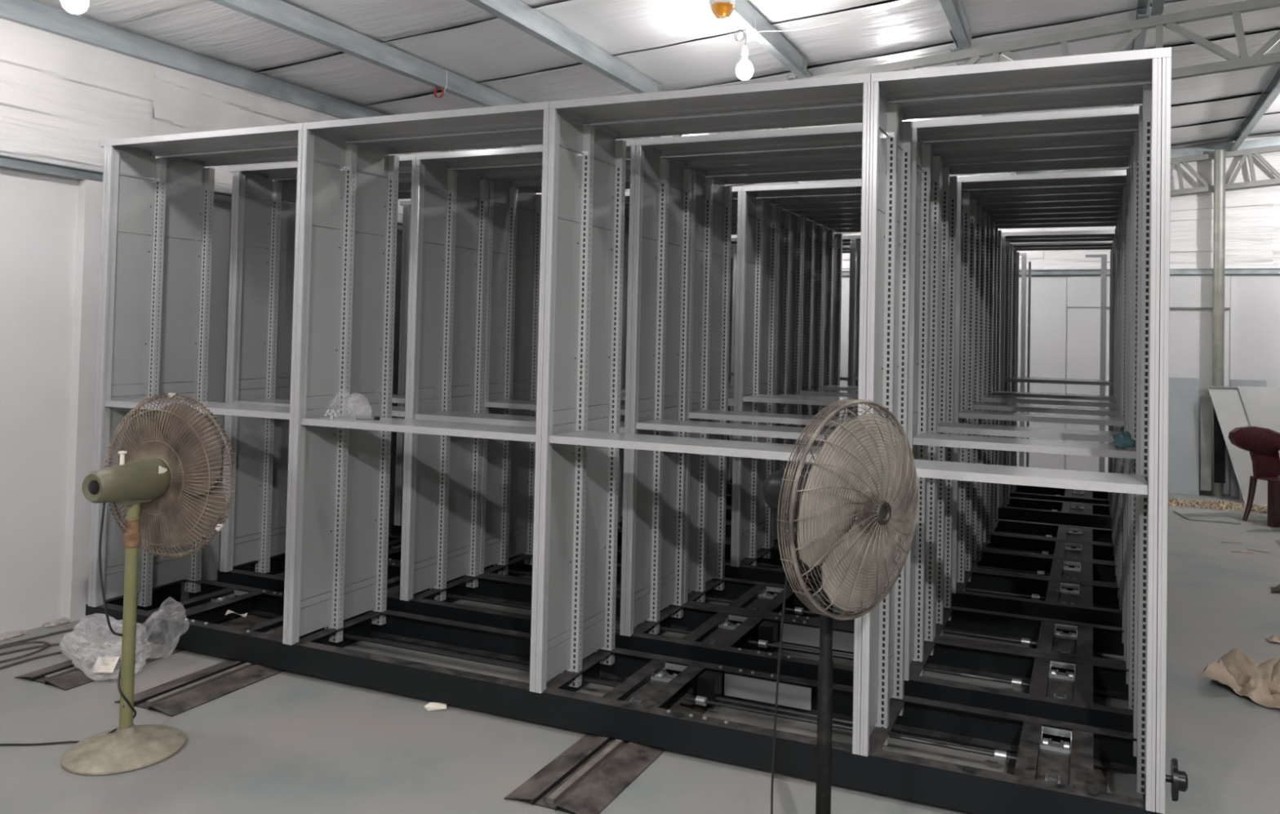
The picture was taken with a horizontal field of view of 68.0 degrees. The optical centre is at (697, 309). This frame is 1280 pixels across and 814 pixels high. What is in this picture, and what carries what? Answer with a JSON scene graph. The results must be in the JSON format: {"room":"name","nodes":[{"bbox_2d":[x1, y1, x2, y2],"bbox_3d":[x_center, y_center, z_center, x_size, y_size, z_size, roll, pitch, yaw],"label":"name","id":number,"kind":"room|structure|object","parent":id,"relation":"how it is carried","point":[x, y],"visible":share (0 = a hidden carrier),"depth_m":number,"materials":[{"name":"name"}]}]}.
{"room":"warehouse storage room","nodes":[
{"label":"warehouse storage room","id":0,"kind":"room"},
{"bbox_2d":[0,6,542,639],"bbox_3d":[-2.929,0.011,4.984,0.183,3.023,14.110,1,-2,23],"label":"wall","id":1,"kind":"structure","parent":0,"point":[60,96],"depth_m":4.58,"materials":[{"name":"white paint"}]},
{"bbox_2d":[0,492,1279,813],"bbox_3d":[1.643,1.627,3.016,10.130,0.120,14.300,1,-2,23],"label":"floor","id":2,"kind":"structure","parent":0,"point":[284,742],"depth_m":3.35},
{"bbox_2d":[0,640,49,663],"bbox_3d":[-3.090,1.478,3.838,0.211,0.021,0.863,1,-2,23],"label":"cable","id":3,"kind":"object","parent":2,"relation":"on","point":[47,643],"visible":1,"depth_m":4.16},
{"bbox_2d":[0,627,88,646],"bbox_3d":[-3.195,1.482,3.972,0.183,0.011,1.126,0,-2,39],"label":"cable","id":4,"kind":"object","parent":2,"relation":"on","point":[85,632],"visible":0.97,"depth_m":4.34,"materials":[{"name":"rubber"}]},
{"bbox_2d":[0,641,97,655],"bbox_3d":[-3.094,1.486,3.950,0.999,0.011,0.157,2,-2,-42],"label":"cable","id":5,"kind":"object","parent":2,"relation":"on","point":[79,642],"visible":0.91,"depth_m":4.21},
{"bbox_2d":[0,645,115,669],"bbox_3d":[-2.888,1.488,3.863,0.161,0.011,0.957,0,-2,35],"label":"cable","id":6,"kind":"object","parent":2,"relation":"on","point":[99,646],"visible":0.91,"depth_m":4.11,"materials":[{"name":"rubber"}]},
{"bbox_2d":[0,392,235,775],"bbox_3d":[-2.125,0.892,3.279,1.030,1.206,0.412,1,-1,9],"label":"pedestal fan","id":7,"kind":"object","parent":2,"relation":"on","point":[176,500],"visible":1,"depth_m":3.27,"materials":[{"name":"green paint"}]},
{"bbox_2d":[14,613,273,690],"bbox_3d":[-1.264,1.594,7.055,0.310,0.020,7.090,1,-2,23],"label":"floor track","id":8,"kind":"object","parent":2,"relation":"on","point":[64,675],"visible":0.35,"depth_m":4.01,"materials":[{"name":"metal"}]},
{"bbox_2d":[59,611,184,680],"bbox_3d":[-2.438,1.360,3.994,0.490,0.283,0.337,1,-2,23],"label":"plastic bag","id":9,"kind":"object","parent":8,"relation":"on","point":[103,664],"visible":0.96,"depth_m":3.89,"materials":[{"name":"clear plastic"}]},
{"bbox_2d":[84,47,1187,813],"bbox_3d":[-0.619,0.375,3.793,4.578,2.284,0.595,1,-2,23],"label":"shelving unit","id":10,"kind":"object","parent":8,"relation":"on","point":[154,289],"visible":0.86,"depth_m":3.69,"materials":[{"name":"grey metal"}]},
{"bbox_2d":[99,123,347,156],"bbox_3d":[-2.183,-0.772,4.335,1.252,0.028,0.268,1,-2,23],"label":"shelf","id":11,"kind":"object","parent":10,"relation":"on","point":[286,135],"depth_m":4.36,"materials":[{"name":"grey metal"}]},
{"bbox_2d":[225,609,247,617],"bbox_3d":[-2.111,1.390,4.335,0.085,0.026,0.042,1,-1,-7],"label":"paper scrap","id":12,"kind":"object","parent":10,"relation":"on","point":[228,611],"visible":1,"depth_m":4.33,"materials":[{"name":"beige"}]},
{"bbox_2d":[156,142,393,167],"bbox_3d":[-2.068,-0.763,4.610,1.252,0.028,0.272,1,-2,23],"label":"shelf","id":13,"kind":"object","parent":10,"relation":"on","point":[289,153],"depth_m":4.74,"materials":[{"name":"grey metal"}]},
{"bbox_2d":[324,409,371,418],"bbox_3d":[-1.457,0.397,3.980,0.236,0.124,0.122,1,-2,23],"label":"plastic bag","id":14,"kind":"object","parent":10,"relation":"on","point":[332,412],"visible":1,"depth_m":3.96,"materials":[{"name":"plastic"}]},
{"bbox_2d":[355,416,380,420],"bbox_3d":[-1.368,0.449,3.936,0.105,0.015,0.017,1,-1,13],"label":"key","id":15,"kind":"object","parent":10,"relation":"on","point":[377,418],"visible":1,"depth_m":3.93,"materials":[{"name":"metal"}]},
{"bbox_2d":[302,101,583,142],"bbox_3d":[-1.051,-0.760,3.862,1.198,0.028,0.268,1,-2,23],"label":"shelf","id":16,"kind":"object","parent":10,"relation":"on","point":[530,115],"depth_m":3.88,"materials":[{"name":"grey metal"}]},
{"bbox_2d":[353,124,618,154],"bbox_3d":[-0.936,-0.751,4.137,1.198,0.028,0.272,1,-2,23],"label":"shelf","id":17,"kind":"object","parent":10,"relation":"on","point":[529,136],"depth_m":4.24,"materials":[{"name":"grey metal"}]},
{"bbox_2d":[549,73,871,124],"bbox_3d":[0.057,-0.749,3.400,1.198,0.028,0.268,1,-2,23],"label":"shelf","id":18,"kind":"object","parent":10,"relation":"on","point":[848,89],"depth_m":3.41,"materials":[{"name":"grey metal"}]},
{"bbox_2d":[588,101,902,138],"bbox_3d":[0.171,-0.740,3.675,1.198,0.028,0.272,1,-2,23],"label":"shelf","id":19,"kind":"object","parent":10,"relation":"on","point":[843,113],"depth_m":3.74,"materials":[{"name":"grey metal"}]},
{"bbox_2d":[888,81,1151,119],"bbox_3d":[1.125,-0.730,3.276,0.866,0.028,0.272,1,-2,23],"label":"shelf","id":20,"kind":"object","parent":10,"relation":"on","point":[1126,94],"depth_m":3.33,"materials":[{"name":"grey metal"}]},
{"bbox_2d":[871,47,1171,101],"bbox_3d":[1.010,-0.739,3.001,0.866,0.028,0.268,1,-2,23],"label":"shelf","id":21,"kind":"object","parent":10,"relation":"on","point":[1128,66],"depth_m":3.01,"materials":[{"name":"grey metal"}]},
{"bbox_2d":[217,106,1139,733],"bbox_3d":[-0.357,0.397,4.478,4.533,2.284,0.568,1,-2,23],"label":"shelving unit","id":22,"kind":"object","parent":8,"relation":"on","point":[438,566],"visible":0.67,"depth_m":4.47,"materials":[{"name":"grey metal"}]},
{"bbox_2d":[228,154,448,179],"bbox_3d":[-1.905,-0.750,5.000,1.252,0.028,0.268,1,-2,23],"label":"shelf","id":23,"kind":"object","parent":22,"relation":"on","point":[287,170],"depth_m":5.02,"materials":[{"name":"grey metal"}]},
{"bbox_2d":[272,168,483,184],"bbox_3d":[-1.791,-0.741,5.274,1.252,0.028,0.272,1,-2,23],"label":"shelf","id":24,"kind":"object","parent":22,"relation":"on","point":[404,176],"depth_m":5.14,"materials":[{"name":"grey metal"}]},
{"bbox_2d":[415,139,660,168],"bbox_3d":[-0.773,-0.739,4.527,1.198,0.028,0.268,1,-2,23],"label":"shelf","id":25,"kind":"object","parent":22,"relation":"on","point":[533,154],"depth_m":4.61,"materials":[{"name":"grey metal"}]},
{"bbox_2d":[453,156,684,177],"bbox_3d":[-0.659,-0.730,4.801,1.198,0.028,0.272,1,-2,23],"label":"shelf","id":26,"kind":"object","parent":22,"relation":"on","point":[529,170],"depth_m":5.01,"materials":[{"name":"grey metal"}]},
{"bbox_2d":[635,124,921,156],"bbox_3d":[0.334,-0.727,4.064,1.198,0.028,0.268,1,-2,23],"label":"shelf","id":27,"kind":"object","parent":22,"relation":"on","point":[851,135],"depth_m":4.11,"materials":[{"name":"grey metal"}]},
{"bbox_2d":[663,141,923,167],"bbox_3d":[0.449,-0.718,4.339,1.198,0.028,0.272,1,-2,23],"label":"shelf","id":28,"kind":"object","parent":22,"relation":"on","point":[853,152],"depth_m":4.46,"materials":[{"name":"grey metal"}]},
{"bbox_2d":[911,106,1139,142],"bbox_3d":[1.288,-0.717,3.665,0.866,0.028,0.268,1,-2,23],"label":"shelf","id":29,"kind":"object","parent":22,"relation":"on","point":[1122,117],"depth_m":3.68,"materials":[{"name":"grey metal"}]},
{"bbox_2d":[923,128,1138,154],"bbox_3d":[1.403,-0.708,3.940,0.866,0.028,0.272,1,-2,23],"label":"shelf","id":30,"kind":"object","parent":22,"relation":"on","point":[1121,136],"depth_m":4.01,"materials":[{"name":"grey metal"}]},
{"bbox_2d":[1112,431,1135,448],"bbox_3d":[1.565,0.476,3.467,0.080,0.061,0.071,1,-2,23],"label":"scrap","id":31,"kind":"object","parent":22,"relation":"on","point":[1122,440],"visible":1,"depth_m":3.44,"materials":[{"name":"teal"}]},
{"bbox_2d":[317,144,1133,665],"bbox_3d":[-0.140,0.414,4.999,4.533,2.284,0.555,1,-2,23],"label":"shelving unit","id":32,"kind":"object","parent":8,"relation":"on","point":[514,224],"visible":0.47,"depth_m":4.88,"materials":[{"name":"grey metal"}]},
{"bbox_2d":[398,177,511,191],"bbox_3d":[-1.685,-0.733,5.527,1.252,0.028,0.268,1,-2,23],"label":"shelf","id":33,"kind":"object","parent":32,"relation":"on","point":[505,183],"depth_m":5.36,"materials":[{"name":"grey metal"}]},
{"bbox_2d":[398,186,539,199],"bbox_3d":[-1.576,-0.725,5.789,1.252,0.028,0.272,1,-2,23],"label":"shelf","id":34,"kind":"object","parent":32,"relation":"on","point":[531,190],"depth_m":5.66,"materials":[{"name":"grey metal"}]},
{"bbox_2d":[484,167,706,186],"bbox_3d":[-0.553,-0.721,5.054,1.198,0.028,0.268,1,-2,23],"label":"shelf","id":35,"kind":"object","parent":32,"relation":"on","point":[531,180],"depth_m":5.29,"materials":[{"name":"grey metal"}]},
{"bbox_2d":[515,176,724,192],"bbox_3d":[-0.444,-0.713,5.316,1.198,0.028,0.272,1,-2,23],"label":"shelf","id":36,"kind":"object","parent":32,"relation":"on","point":[720,181],"depth_m":5.38,"materials":[{"name":"grey metal"}]},
{"bbox_2d":[708,168,862,184],"bbox_3d":[0.663,-0.701,4.854,1.198,0.028,0.272,1,-2,23],"label":"shelf","id":37,"kind":"object","parent":32,"relation":"on","point":[848,174],"depth_m":4.97,"materials":[{"name":"grey metal"}]},
{"bbox_2d":[687,154,933,176],"bbox_3d":[0.554,-0.710,4.592,1.198,0.028,0.268,1,-2,23],"label":"shelf","id":38,"kind":"object","parent":32,"relation":"on","point":[842,164],"depth_m":4.75,"materials":[{"name":"grey metal"}]},
{"bbox_2d":[933,144,1133,164],"bbox_3d":[1.508,-0.700,4.193,0.866,0.028,0.268,1,-2,23],"label":"shelf","id":39,"kind":"object","parent":32,"relation":"on","point":[1121,150],"depth_m":4.28,"materials":[{"name":"grey metal"}]},
{"bbox_2d":[942,155,1130,174],"bbox_3d":[1.617,-0.691,4.455,0.866,0.028,0.272,1,-2,23],"label":"shelf","id":40,"kind":"object","parent":32,"relation":"on","point":[1103,162],"depth_m":4.48,"materials":[{"name":"grey metal"}]},
{"bbox_2d":[391,169,1126,627],"bbox_3d":[0.170,0.439,5.742,4.533,2.284,0.568,1,-2,23],"label":"shelving unit","id":41,"kind":"object","parent":8,"relation":"on","point":[749,549],"visible":0.47,"depth_m":5.39,"materials":[{"name":"grey metal"}]},
{"bbox_2d":[399,200,500,205],"bbox_3d":[-1.378,-0.709,6.263,1.252,0.028,0.268,1,-2,23],"label":"shelf","id":42,"kind":"object","parent":41,"relation":"on","point":[402,202],"depth_m":6.36,"materials":[{"name":"metal"}]},
{"bbox_2d":[625,186,755,202],"bbox_3d":[-0.246,-0.697,5.790,1.198,0.028,0.268,1,-2,23],"label":"shelf","id":43,"kind":"object","parent":41,"relation":"on","point":[740,190],"depth_m":5.57,"materials":[{"name":"grey metal"}]},
{"bbox_2d":[624,197,770,209],"bbox_3d":[-0.131,-0.688,6.065,1.198,0.028,0.272,1,-2,23],"label":"shelf","id":44,"kind":"object","parent":41,"relation":"on","point":[766,202],"depth_m":5.90,"materials":[{"name":"grey metal"}]},
{"bbox_2d":[742,181,861,197],"bbox_3d":[0.861,-0.685,5.328,1.198,0.028,0.268,1,-2,23],"label":"shelf","id":45,"kind":"object","parent":41,"relation":"on","point":[854,187],"depth_m":5.44,"materials":[{"name":"grey metal"}]},
{"bbox_2d":[758,190,964,204],"bbox_3d":[0.976,-0.676,5.603,1.198,0.028,0.272,1,-2,23],"label":"shelf","id":46,"kind":"object","parent":41,"relation":"on","point":[840,197],"depth_m":5.81,"materials":[{"name":"grey metal"}]},
{"bbox_2d":[957,169,1126,190],"bbox_3d":[1.815,-0.676,4.929,0.866,0.028,0.268,1,-2,23],"label":"shelf","id":47,"kind":"object","parent":41,"relation":"on","point":[1118,176],"depth_m":4.94,"materials":[{"name":"grey metal"}]},
{"bbox_2d":[964,183,1126,197],"bbox_3d":[1.930,-0.666,5.204,0.866,0.028,0.272,1,-2,23],"label":"shelf","id":48,"kind":"object","parent":41,"relation":"on","point":[1118,188],"depth_m":5.29,"materials":[{"name":"grey metal"}]},
{"bbox_2d":[456,191,1123,585],"bbox_3d":[0.388,0.456,6.263,4.533,2.284,0.555,1,-2,23],"label":"shelving unit","id":49,"kind":"object","parent":8,"relation":"on","point":[789,226],"visible":0.14,"depth_m":5.94,"materials":[{"name":"grey metal"}]},
{"bbox_2d":[624,204,784,215],"bbox_3d":[-0.026,-0.680,6.318,1.198,0.028,0.268,1,-2,23],"label":"shelf","id":50,"kind":"object","parent":49,"relation":"on","point":[734,208],"depth_m":6.30,"materials":[{"name":"grey metal"}]},
{"bbox_2d":[625,209,797,217],"bbox_3d":[0.084,-0.671,6.580,1.198,0.028,0.272,1,-2,23],"label":"shelf","id":51,"kind":"object","parent":49,"relation":"on","point":[734,212],"depth_m":6.43,"materials":[{"name":"grey metal"}]},
{"bbox_2d":[786,207,861,215],"bbox_3d":[1.191,-0.660,6.117,1.198,0.028,0.272,1,-2,23],"label":"shelf","id":52,"kind":"object","parent":49,"relation":"on","point":[796,211],"depth_m":6.34,"materials":[{"name":"metal"}]},
{"bbox_2d":[773,198,970,209],"bbox_3d":[1.082,-0.668,5.855,1.198,0.028,0.268,1,-2,23],"label":"shelf","id":53,"kind":"object","parent":49,"relation":"on","point":[842,205],"depth_m":6.10,"materials":[{"name":"grey metal"}]},
{"bbox_2d":[969,191,1123,204],"bbox_3d":[2.036,-0.658,5.457,0.866,0.028,0.268,1,-2,23],"label":"shelf","id":54,"kind":"object","parent":49,"relation":"on","point":[1100,196],"depth_m":5.56,"materials":[{"name":"grey metal"}]},
{"bbox_2d":[977,199,1121,209],"bbox_3d":[2.145,-0.650,5.718,0.866,0.028,0.272,1,-2,23],"label":"shelf","id":55,"kind":"object","parent":49,"relation":"on","point":[1000,203],"depth_m":5.77,"materials":[{"name":"grey metal"}]},
{"bbox_2d":[515,205,1119,563],"bbox_3d":[0.603,0.473,6.777,4.533,2.284,0.555,1,-2,23],"label":"shelving unit","id":56,"kind":"object","parent":8,"relation":"on","point":[812,258],"visible":0.25,"depth_m":6.41,"materials":[{"name":"grey metal"}]},
{"bbox_2d":[731,215,807,222],"bbox_3d":[0.189,-0.663,6.832,1.198,0.028,0.268,1,-2,23],"label":"shelf","id":57,"kind":"object","parent":56,"relation":"on","point":[733,219],"depth_m":6.71,"materials":[{"name":"metal"}]},
{"bbox_2d":[731,219,818,226],"bbox_3d":[0.299,-0.654,7.095,1.198,0.028,0.272,1,-2,23],"label":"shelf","id":58,"kind":"object","parent":56,"relation":"on","point":[734,222],"depth_m":6.94,"materials":[{"name":"metal"}]},
{"bbox_2d":[799,213,861,219],"bbox_3d":[1.296,-0.651,6.370,1.198,0.028,0.268,1,-2,23],"label":"shelf","id":59,"kind":"object","parent":56,"relation":"on","point":[833,216],"depth_m":6.63,"materials":[{"name":"metal"}]},
{"bbox_2d":[809,218,861,224],"bbox_3d":[1.406,-0.643,6.632,1.198,0.028,0.272,1,-2,23],"label":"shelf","id":60,"kind":"object","parent":56,"relation":"on","point":[815,221],"depth_m":6.90,"materials":[{"name":"metal"}]},
{"bbox_2d":[981,205,1119,214],"bbox_3d":[2.251,-0.641,5.971,0.866,0.028,0.268,1,-2,23],"label":"shelf","id":61,"kind":"object","parent":56,"relation":"on","point":[1105,208],"depth_m":6.08,"materials":[{"name":"grey metal"}]},
{"bbox_2d":[986,211,1118,220],"bbox_3d":[2.360,-0.633,6.233,0.866,0.028,0.272,1,-2,23],"label":"shelf","id":62,"kind":"object","parent":56,"relation":"on","point":[994,215],"depth_m":6.28,"materials":[{"name":"grey metal"}]},
{"bbox_2d":[626,230,1115,528],"bbox_3d":[1.225,0.522,8.269,4.533,2.284,0.568,1,-2,23],"label":"shelving unit","id":63,"kind":"object","parent":8,"relation":"on","point":[1036,510],"visible":0.2,"depth_m":7.70,"materials":[{"name":"grey metal"}]},
{"bbox_2d":[731,235,858,244],"bbox_3d":[0.809,-0.614,8.318,1.198,0.028,0.268,1,-2,23],"label":"shelf","id":64,"kind":"object","parent":63,"relation":"on","point":[853,238],"depth_m":8.00,"materials":[{"name":"grey metal"}]},
{"bbox_2d":[732,241,860,245],"bbox_3d":[0.924,-0.605,8.592,1.198,0.028,0.272,1,-2,23],"label":"shelf","id":65,"kind":"object","parent":63,"relation":"on","point":[735,243],"depth_m":8.57,"materials":[{"name":"metal"}]},
{"bbox_2d":[853,232,1002,241],"bbox_3d":[1.917,-0.602,7.855,1.198,0.028,0.268,1,-2,23],"label":"shelf","id":66,"kind":"object","parent":63,"relation":"on","point":[855,237],"depth_m":7.96,"materials":[{"name":"grey metal"}]},
{"bbox_2d":[1002,230,1115,239],"bbox_3d":[2.870,-0.592,7.456,0.866,0.028,0.268,1,-2,23],"label":"shelf","id":67,"kind":"object","parent":63,"relation":"on","point":[1086,233],"depth_m":7.46,"materials":[{"name":"grey metal"}]},
{"bbox_2d":[1005,237,1115,242],"bbox_3d":[2.985,-0.583,7.731,0.866,0.028,0.272,1,-2,23],"label":"shelf","id":68,"kind":"object","parent":63,"relation":"on","point":[1028,239],"depth_m":7.81,"materials":[{"name":"metal"}]},
{"bbox_2d":[714,240,1112,505],"bbox_3d":[1.530,0.546,8.998,4.533,2.284,0.568,1,-2,23],"label":"shelving unit","id":69,"kind":"object","parent":8,"relation":"on","point":[1015,491],"visible":0.08,"depth_m":8.40,"materials":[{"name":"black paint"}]},
{"bbox_2d":[842,245,849,250],"bbox_3d":[1.113,-0.590,9.046,1.198,0.028,0.268,1,-2,23],"label":"tray","id":70,"kind":"object","parent":69,"relation":"on","point":[844,247],"depth_m":8.92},
{"bbox_2d":[1010,240,1112,248],"bbox_3d":[3.175,-0.569,8.185,0.866,0.028,0.268,1,-2,23],"label":"shelf","id":71,"kind":"object","parent":69,"relation":"on","point":[1100,243],"depth_m":8.21,"materials":[{"name":"grey metal"}]},
{"bbox_2d":[1013,246,1111,250],"bbox_3d":[3.289,-0.559,8.460,0.866,0.028,0.272,1,-2,23],"label":"shelf","id":72,"kind":"object","parent":69,"relation":"on","point":[1026,248],"depth_m":8.54,"materials":[{"name":"metal"}]},
{"bbox_2d":[725,217,1117,544],"bbox_3d":[0.817,0.490,7.292,4.533,2.284,0.555,1,-2,23],"label":"shelving unit","id":73,"kind":"object","parent":8,"relation":"on","point":[833,241],"visible":0.2,"depth_m":6.92,"materials":[{"name":"grey metal"}]},
{"bbox_2d":[731,224,828,231],"bbox_3d":[0.404,-0.646,7.347,1.198,0.028,0.268,1,-2,23],"label":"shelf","id":74,"kind":"object","parent":73,"relation":"on","point":[733,228],"depth_m":7.23,"materials":[{"name":"metal"}]},
{"bbox_2d":[731,228,837,235],"bbox_3d":[0.513,-0.637,7.609,1.198,0.028,0.272,1,-2,23],"label":"shelf","id":75,"kind":"object","parent":73,"relation":"on","point":[734,231],"depth_m":7.52,"materials":[{"name":"metal"}]},
{"bbox_2d":[820,223,861,228],"bbox_3d":[1.511,-0.634,6.885,1.198,0.028,0.268,1,-2,23],"label":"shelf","id":76,"kind":"object","parent":73,"relation":"on","point":[839,225],"depth_m":7.18,"materials":[{"name":"metal"}]},
{"bbox_2d":[830,227,861,232],"bbox_3d":[1.621,-0.626,7.147,1.198,0.028,0.272,1,-2,23],"label":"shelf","id":77,"kind":"object","parent":73,"relation":"on","point":[835,229],"depth_m":7.45,"materials":[{"name":"metal"}]},
{"bbox_2d":[990,217,1117,224],"bbox_3d":[2.465,-0.624,6.486,0.866,0.028,0.268,1,-2,23],"label":"shelf","id":78,"kind":"object","parent":73,"relation":"on","point":[1092,220],"depth_m":6.60,"materials":[{"name":"grey metal"}]},
{"bbox_2d":[995,222,1116,228],"bbox_3d":[2.575,-0.616,6.748,0.866,0.028,0.272,1,-2,23],"label":"shelf","id":79,"kind":"object","parent":73,"relation":"on","point":[1000,224],"depth_m":6.81,"materials":[{"name":"grey metal"}]},
{"bbox_2d":[114,573,520,716],"bbox_3d":[-0.720,1.600,6.828,0.310,0.020,7.090,1,-2,23],"label":"floor track","id":80,"kind":"object","parent":2,"relation":"on","point":[174,697],"visible":0.27,"depth_m":3.76,"materials":[{"name":"grey metal"}]},
{"bbox_2d":[423,702,446,711],"bbox_3d":[-1.004,1.516,3.625,0.085,0.016,0.056,2,-1,-15],"label":"paper scrap","id":81,"kind":"object","parent":2,"relation":"on","point":[431,705],"visible":1,"depth_m":3.63,"materials":[{"name":"beige"}]},
{"bbox_2d":[503,609,805,813],"bbox_3d":[0.909,1.617,6.147,0.310,0.020,7.090,1,-2,23],"label":"floor track","id":82,"kind":"object","parent":2,"relation":"on","point":[586,777],"visible":0.32,"depth_m":3.10,"materials":[{"name":"grey metal"}]},
{"bbox_2d":[761,399,918,813],"bbox_3d":[0.329,0.879,2.440,0.428,1.304,0.552,0,-2,40],"label":"pedestal fan","id":83,"kind":"object","parent":2,"relation":"on","point":[864,468],"visible":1,"depth_m":2.35,"materials":[{"name":"grey metal"}]},
{"bbox_2d":[1006,600,1107,792],"bbox_3d":[2.219,1.631,5.600,0.310,0.020,7.090,1,-2,23],"label":"floor track","id":84,"kind":"object","parent":2,"relation":"on","point":[1100,775],"visible":0.02,"depth_m":3.21,"materials":[{"name":"metal"}]},
{"bbox_2d":[1018,253,1106,472],"bbox_3d":[3.434,0.600,9.002,0.900,2.296,0.060,1,-2,23],"label":"frame","id":85,"kind":"object","parent":2,"relation":"on","point":[1104,257],"visible":0.55,"depth_m":9.08,"materials":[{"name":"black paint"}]},
{"bbox_2d":[1168,377,1199,495],"bbox_3d":[4.608,1.221,9.251,0.525,1.115,0.180,1,-2,23],"label":"sheet","id":86,"kind":"object","parent":2,"relation":"on","point":[1183,413],"visible":0.51,"depth_m":9.19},
{"bbox_2d":[1200,395,1211,490],"bbox_3d":[4.872,1.275,9.061,0.090,0.890,0.069,1,-2,23],"label":"sheet","id":87,"kind":"object","parent":2,"relation":"on","point":[1206,402],"visible":1,"depth_m":9.06,"materials":[{"name":"grey metal"}]},
{"bbox_2d":[1173,509,1240,524],"bbox_3d":[4.159,1.728,7.872,0.250,0.014,0.599,2,-2,-28],"label":"metal strip","id":88,"kind":"object","parent":2,"relation":"on","point":[1176,512],"visible":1,"depth_m":7.76,"materials":[{"name":"metal"}]},
{"bbox_2d":[1168,497,1267,511],"bbox_3d":[4.935,1.748,8.387,2.098,0.027,0.470,1,-2,23],"label":"wood shavings","id":89,"kind":"object","parent":2,"relation":"on","point":[1223,505],"visible":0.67,"depth_m":8.47,"materials":[{"name":"wood"}]},
{"bbox_2d":[1213,408,1225,483],"bbox_3d":[4.972,1.245,9.008,0.095,0.790,0.071,1,-2,23],"label":"sheet","id":90,"kind":"object","parent":2,"relation":"on","point":[1219,440],"visible":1,"depth_m":8.99,"materials":[{"name":"black"}]},
{"bbox_2d":[1220,541,1241,542],"bbox_3d":[3.917,1.705,6.943,0.140,0.005,0.012,1,-1,6],"label":"bit","id":91,"kind":"object","parent":2,"relation":"on","point":[1220,541],"visible":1,"depth_m":6.94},
{"bbox_2d":[1207,386,1267,505],"bbox_3d":[5.064,1.252,8.800,0.200,1.050,0.602,2,-2,-23],"label":"sheet","id":92,"kind":"object","parent":2,"relation":"on","point":[1228,402],"visible":0.73,"depth_m":8.87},
{"bbox_2d":[1196,646,1279,707],"bbox_3d":[2.394,1.536,3.967,0.387,0.131,0.481,2,-2,-39],"label":"crumpled paper","id":93,"kind":"object","parent":2,"relation":"on","point":[1260,682],"visible":1,"depth_m":4.00,"materials":[{"name":"beige paper"}]},
{"bbox_2d":[1231,551,1253,553],"bbox_3d":[3.818,1.696,6.627,0.140,0.005,0.013,1,-1,17],"label":"bit","id":94,"kind":"object","parent":2,"relation":"on","point":[1231,551],"visible":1,"depth_m":6.62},
{"bbox_2d":[1230,379,1266,497],"bbox_3d":[5.265,1.230,9.041,0.300,1.115,0.100,1,-2,23],"label":"sheet","id":95,"kind":"object","parent":2,"relation":"on","point":[1234,486],"visible":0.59,"depth_m":9.05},
{"bbox_2d":[1228,426,1279,527],"bbox_3d":[4.934,1.341,7.706,0.971,0.826,0.576,2,-1,-16],"label":"plastic chair","id":96,"kind":"object","parent":2,"relation":"on","point":[1263,444],"visible":1,"depth_m":7.85,"materials":[{"name":"red plastic"}]},
{"bbox_2d":[1246,548,1269,552],"bbox_3d":[3.958,1.700,6.676,0.012,0.005,0.140,3,-2,-44],"label":"bit","id":97,"kind":"object","parent":2,"relation":"on","point":[1246,548],"visible":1,"depth_m":6.67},
{"bbox_2d":[1237,386,1279,499],"bbox_3d":[5.470,1.260,8.870,0.690,1.055,0.183,1,-2,23],"label":"sheet","id":98,"kind":"object","parent":2,"relation":"on","point":[1262,404],"visible":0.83,"depth_m":8.98,"materials":[{"name":"white"}]},
{"bbox_2d":[1265,633,1279,642],"bbox_3d":[2.866,1.605,4.658,0.115,0.044,0.087,1,-1,9],"label":"grey offcut","id":99,"kind":"object","parent":2,"relation":"on","point":[1274,637],"visible":1,"depth_m":4.66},
{"bbox_2d":[1270,583,1279,591],"bbox_3d":[3.490,1.635,5.604,0.218,0.052,0.136,1,-1,12],"label":"scrap","id":100,"kind":"object","parent":2,"relation":"on","point":[1277,588],"visible":1,"depth_m":5.57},
{"bbox_2d":[0,0,1279,195],"bbox_3d":[1.782,-1.588,3.293,10.150,1.390,15.075,1,-2,23],"label":"ceiling","id":101,"kind":"structure","parent":0,"point":[335,58],"depth_m":5.44,"materials":[{"name":"metal"}]},
{"bbox_2d":[60,0,88,13],"bbox_3d":[-2.407,-1.285,3.664,0.092,0.276,0.092,1,-2,23],"label":"bulb","id":102,"kind":"object","parent":101,"relation":"hanging from","point":[74,6],"visible":1,"depth_m":3.64,"materials":[{"name":"white"}]},
{"bbox_2d":[431,70,447,97],"bbox_3d":[-1.552,-1.357,5.697,0.109,0.162,0.015,1,-2,23],"label":"coil","id":103,"kind":"object","parent":101,"relation":"hanging from","point":[437,88],"visible":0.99,"depth_m":5.69,"materials":[{"name":"red"}]},
{"bbox_2d":[709,0,735,19],"bbox_3d":[0.132,-1.480,4.584,0.138,0.140,0.120,1,-2,23],"label":"lamp","id":104,"kind":"object","parent":101,"relation":"attached to","point":[721,9],"visible":1,"depth_m":4.55,"materials":[{"name":"orange glass"}]},
{"bbox_2d":[733,17,756,79],"bbox_3d":[0.255,-1.386,5.039,0.092,0.326,0.092,2,-1,-21],"label":"hanging bulb","id":105,"kind":"object","parent":101,"relation":"hanging from","point":[744,70],"visible":1,"depth_m":5.02,"materials":[{"name":"white"}]},
{"bbox_2d":[758,0,918,31],"bbox_3d":[0.747,-1.492,4.808,0.935,0.079,0.039,0,-2,28],"label":"wire","id":106,"kind":"object","parent":101,"relation":"hanging from","point":[916,0],"visible":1,"depth_m":4.82,"materials":[{"name":"white"}]},
{"bbox_2d":[731,136,1279,496],"bbox_3d":[4.381,-0.124,9.536,9.940,3.809,0.310,1,-2,23],"label":"wall","id":107,"kind":"structure","parent":0,"point":[1224,315],"depth_m":9.36,"materials":[{"name":"white paint"}]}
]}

